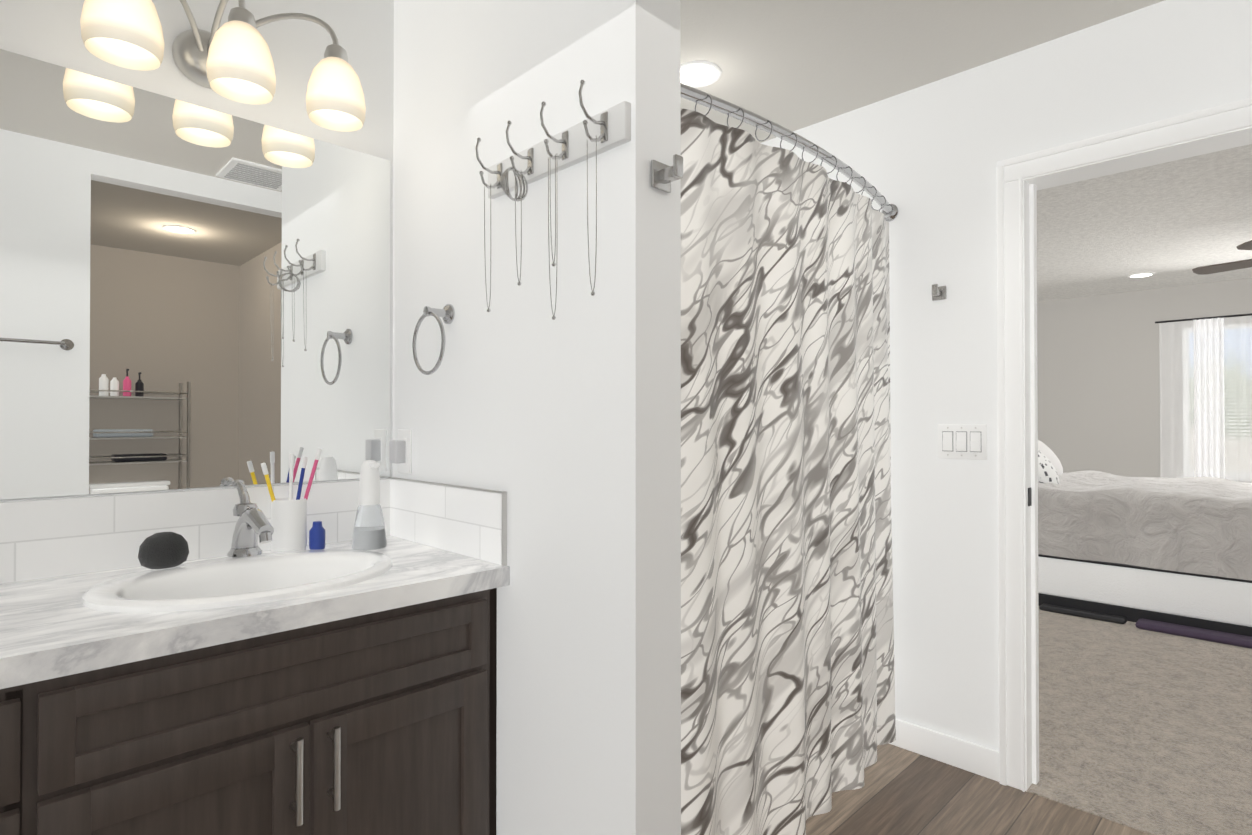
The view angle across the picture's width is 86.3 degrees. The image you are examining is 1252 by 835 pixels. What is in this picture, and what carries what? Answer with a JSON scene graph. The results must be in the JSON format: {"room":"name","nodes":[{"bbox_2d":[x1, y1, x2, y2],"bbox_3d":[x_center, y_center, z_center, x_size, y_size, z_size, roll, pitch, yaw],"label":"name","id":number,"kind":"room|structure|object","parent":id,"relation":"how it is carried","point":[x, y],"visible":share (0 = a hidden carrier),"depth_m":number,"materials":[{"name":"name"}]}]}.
{"room":"bathroom","nodes":[
{"label":"bathroom","id":0,"kind":"room"},
{"bbox_2d":[0,0,393,501],"bbox_3d":[-0.600,0.001,1.936,3.106,2.440,0.100,0,-1,-45],"label":"wall","id":1,"kind":"structure","parent":0,"point":[48,31],"depth_m":1.63,"materials":[{"name":"white paint"}]},
{"bbox_2d":[0,49,389,499],"bbox_3d":[-1.103,-0.273,1.367,1.288,0.860,0.006,0,-1,-45],"label":"mirror","id":2,"kind":"object","parent":1,"relation":"attached to","point":[193,296],"visible":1,"depth_m":1.47,"materials":[{"name":"clear glass"}]},
{"bbox_2d":[80,0,365,131],"bbox_3d":[-0.855,-0.812,1.455,0.529,0.240,0.232,0,-1,-45],"label":"sconce","id":3,"kind":"object","parent":1,"relation":"attached to","point":[231,59],"visible":1,"depth_m":1.41,"materials":[{"name":"white glass"}]},
{"bbox_2d":[393,0,680,834],"bbox_3d":[-0.268,-0.002,1.538,0.120,2.440,0.934,0,-1,-45],"label":"wall","id":4,"kind":"structure","parent":0,"point":[563,429],"depth_m":1.31,"materials":[{"name":"white paint"}]},
{"bbox_2d":[389,429,411,473],"bbox_3d":[-0.596,0.090,1.755,0.038,0.116,0.073,0,-1,-45],"label":"electrical outlet plate","id":5,"kind":"object","parent":4,"relation":"attached to","point":[400,451],"visible":1,"depth_m":1.74,"materials":[{"name":"white plastic"}]},
{"bbox_2d":[412,304,454,374],"bbox_3d":[-0.449,-0.187,1.589,0.064,0.174,0.149,0,-1,-45],"label":"towel ring","id":6,"kind":"object","parent":4,"relation":"attached to","point":[446,313],"visible":1,"depth_m":1.59,"materials":[{"name":"silver metal"}]},
{"bbox_2d":[475,80,630,319],"bbox_3d":[-0.173,-0.384,1.292,0.090,0.402,0.431,0,-1,-45],"label":"hook rail","id":7,"kind":"object","parent":4,"relation":"attached to","point":[598,134],"visible":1,"depth_m":1.27,"materials":[{"name":"white"}]},
{"bbox_2d":[651,154,682,192],"bbox_3d":[0.078,-0.435,1.190,0.048,0.050,0.048,0,-1,-45],"label":"robe hook","id":8,"kind":"object","parent":4,"relation":"attached to","point":[663,176],"visible":1,"depth_m":1.19,"materials":[{"name":"silver metal"}]},
{"bbox_2d":[680,0,1251,301],"bbox_3d":[2.658,-1.245,2.487,8.510,0.060,5.100,0,-1,-45],"label":"ceiling","id":9,"kind":"structure","parent":0,"point":[793,65],"depth_m":2.47,"materials":[{"name":"grey paint"}]},
{"bbox_2d":[681,60,721,87],"bbox_3d":[0.249,-1.211,2.361,0.178,0.007,0.178,0,-1,-45],"label":"recessed light","id":10,"kind":"object","parent":9,"relation":"in","point":[697,73],"visible":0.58,"depth_m":2.35,"materials":[{"name":"white"}]},
{"bbox_2d":[1128,273,1154,277],"bbox_3d":[4.305,-1.187,5.582,0.178,0.007,0.178,0,-1,-45],"label":"recessed light","id":11,"kind":"object","parent":9,"relation":"in","point":[1139,275],"visible":1,"depth_m":5.58,"materials":[{"name":"white"}]},
{"bbox_2d":[1192,240,1251,274],"bbox_3d":[4.112,-1.054,3.873,1.250,0.300,1.285,0,-1,-45],"label":"ceiling fan","id":12,"kind":"object","parent":9,"relation":"hanging from","point":[1222,267],"visible":1,"depth_m":4.25,"materials":[{"name":"black metal"}]},
{"bbox_2d":[806,743,1149,834],"bbox_3d":[0.886,1.240,0.408,3.094,0.060,4.350,0,-1,-45],"label":"floor","id":13,"kind":"structure","parent":0,"point":[902,791],"depth_m":2.09,"materials":[{"name":"brown wood"}]},
{"bbox_2d":[0,577,509,834],"bbox_3d":[-0.902,0.786,1.161,1.296,0.860,0.566,0,-1,-45],"label":"bathroom vanity","id":14,"kind":"object","parent":13,"relation":"on","point":[233,674],"depth_m":1.13,"materials":[{"name":"brown wood"}]},
{"bbox_2d":[0,533,509,676],"bbox_3d":[-0.909,0.336,1.163,1.309,0.040,0.557,0,-1,-45],"label":"countertop","id":15,"kind":"structure","parent":14,"relation":"on","point":[42,626],"depth_m":1.09,"materials":[{"name":"white stone"}]},
{"bbox_2d":[138,532,188,568],"bbox_3d":[-0.932,0.266,1.348,0.086,0.070,0.077,0,-1,-45],"label":"sponge","id":16,"kind":"object","parent":15,"relation":"on","point":[161,550],"visible":1,"depth_m":1.32,"materials":[{"name":"grey"}]},
{"bbox_2d":[64,537,435,632],"bbox_3d":[-0.727,0.373,1.310,0.530,0.143,0.410,0,-1,-45],"label":"sink","id":17,"kind":"object","parent":15,"relation":"in","point":[119,596],"depth_m":1.31,"materials":[{"name":"white ceramic"}]},
{"bbox_2d":[220,479,283,564],"bbox_3d":[-0.810,0.221,1.444,0.068,0.163,0.220,0,-1,-45],"label":"faucet","id":18,"kind":"object","parent":15,"relation":"on","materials":[{"name":"silver metal"}]},
{"bbox_2d":[261,448,321,551],"bbox_3d":[-0.795,0.196,1.586,0.133,0.243,0.076,0,-1,-45],"label":"toothbrush cup","id":19,"kind":"object","parent":15,"relation":"on","point":[289,519],"visible":0.9,"depth_m":1.55,"materials":[{"name":"white ceramic"}]},
{"bbox_2d":[309,521,324,549],"bbox_3d":[-0.746,0.285,1.615,0.036,0.066,0.036,0,-1,-45],"label":"bottle","id":20,"kind":"object","parent":15,"relation":"on","point":[317,535],"visible":0.94,"depth_m":1.60,"materials":[{"name":"blue plastic"}]},
{"bbox_2d":[352,460,386,549],"bbox_3d":[-0.629,0.211,1.639,0.082,0.214,0.083,0,-1,-45],"label":"soap dispenser","id":21,"kind":"object","parent":15,"relation":"on","point":[369,531],"visible":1,"depth_m":1.62,"materials":[{"name":"white plastic"}]},
{"bbox_2d":[388,477,506,564],"bbox_3d":[-0.451,0.240,1.625,0.012,0.158,0.547,0,-1,-45],"label":"backsplash","id":22,"kind":"structure","parent":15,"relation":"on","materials":[{"name":"white tile"}]},
{"bbox_2d":[761,0,1251,750],"bbox_3d":[1.882,0.000,1.714,0.120,2.440,5.100,0,-1,-45],"label":"wall","id":23,"kind":"structure","parent":0,"point":[925,158],"depth_m":2.34,"materials":[{"name":"white paint"}]},
{"bbox_2d":[681,83,897,834],"bbox_3d":[0.493,0.165,1.943,1.532,1.952,0.178,0,-1,-45],"label":"shower curtain","id":24,"kind":"object","parent":23,"relation":"attached to","point":[788,721],"visible":0.81,"depth_m":1.80,"materials":[{"name":"white fabric"}]},
{"bbox_2d":[932,284,945,300],"bbox_3d":[1.109,-0.446,2.380,0.048,0.050,0.048,0,-1,-45],"label":"robe hook","id":25,"kind":"object","parent":23,"relation":"attached to","point":[939,293],"visible":1,"depth_m":2.38,"materials":[{"name":"silver metal"}]},
{"bbox_2d":[889,719,998,781],"bbox_3d":[1.108,1.175,2.395,0.012,0.100,0.426,0,-1,-45],"label":"baseboard","id":26,"kind":"structure","parent":23,"relation":"attached to","point":[983,761],"depth_m":2.35,"materials":[{"name":"white wood"}]},
{"bbox_2d":[938,424,986,459],"bbox_3d":[1.174,0.084,2.337,0.010,0.122,0.162,0,-1,-45],"label":"switch plate","id":27,"kind":"object","parent":23,"relation":"attached to","point":[962,441],"visible":1,"depth_m":2.33,"materials":[{"name":"white plastic"}]},
{"bbox_2d":[997,97,1251,791],"bbox_3d":[1.632,0.179,1.962,0.163,2.084,0.935,0,-1,-45],"label":"door frame","id":28,"kind":"structure","parent":23,"relation":"attached to","point":[1022,180],"depth_m":2.21,"materials":[{"name":"white wood"}]},
{"bbox_2d":[891,606,1251,834],"bbox_3d":[3.760,1.262,3.554,5.416,0.064,5.100,0,-1,-45],"label":"floor","id":29,"kind":"structure","parent":0,"point":[1146,731],"depth_m":2.63,"materials":[{"name":"beige carpet"}]},
{"bbox_2d":[1038,440,1251,636],"bbox_3d":[3.406,0.689,4.747,1.627,1.098,2.112,0,-1,-45],"label":"bed","id":30,"kind":"object","parent":29,"relation":"on","point":[1167,550],"visible":0.71,"depth_m":4.00,"materials":[{"name":"white fabric"}]},
{"bbox_2d":[1038,470,1251,579],"bbox_3d":[3.565,0.656,4.587,1.627,0.470,1.660,0,-1,-45],"label":"duvet","id":31,"kind":"object","parent":30,"relation":"on","point":[1191,526],"depth_m":4.01,"materials":[{"name":"grey fabric"}]},
{"bbox_2d":[1039,604,1251,648],"bbox_3d":[3.083,1.211,3.869,0.140,0.040,1.200,0,-1,-45],"label":"yoga mat","id":32,"kind":"object","parent":29,"relation":"on","point":[1200,633],"visible":1,"depth_m":3.80,"materials":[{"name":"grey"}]},
{"bbox_2d":[1037,278,1251,482],"bbox_3d":[5.654,0.028,5.428,0.100,2.440,5.100,0,-1,-45],"label":"wall","id":33,"kind":"structure","parent":0,"point":[1099,377],"depth_m":6.35,"materials":[{"name":"grey paint"}]},
{"bbox_2d":[1155,313,1251,482],"bbox_3d":[5.481,0.048,5.447,0.116,1.859,1.830,0,-1,-45],"label":"curtain","id":34,"kind":"object","parent":33,"relation":"attached to","point":[1207,395],"visible":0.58,"depth_m":5.81,"materials":[{"name":"white fabric"}]},
{"bbox_2d":[1178,328,1251,480],"bbox_3d":[5.542,-0.137,5.508,0.110,1.350,1.530,0,-1,-45],"label":"window","id":35,"kind":"structure","parent":33,"relation":"in","point":[1183,360],"depth_m":5.82,"materials":[{"name":"white"}]},
{"bbox_2d":[1183,323,1251,476],"bbox_3d":[5.541,-0.152,5.508,0.032,1.316,1.454,0,-1,-45],"label":"window blinds","id":36,"kind":"object","parent":35,"relation":"attached to","point":[1247,327],"depth_m":5.79,"materials":[{"name":"white plastic"}]}
]}

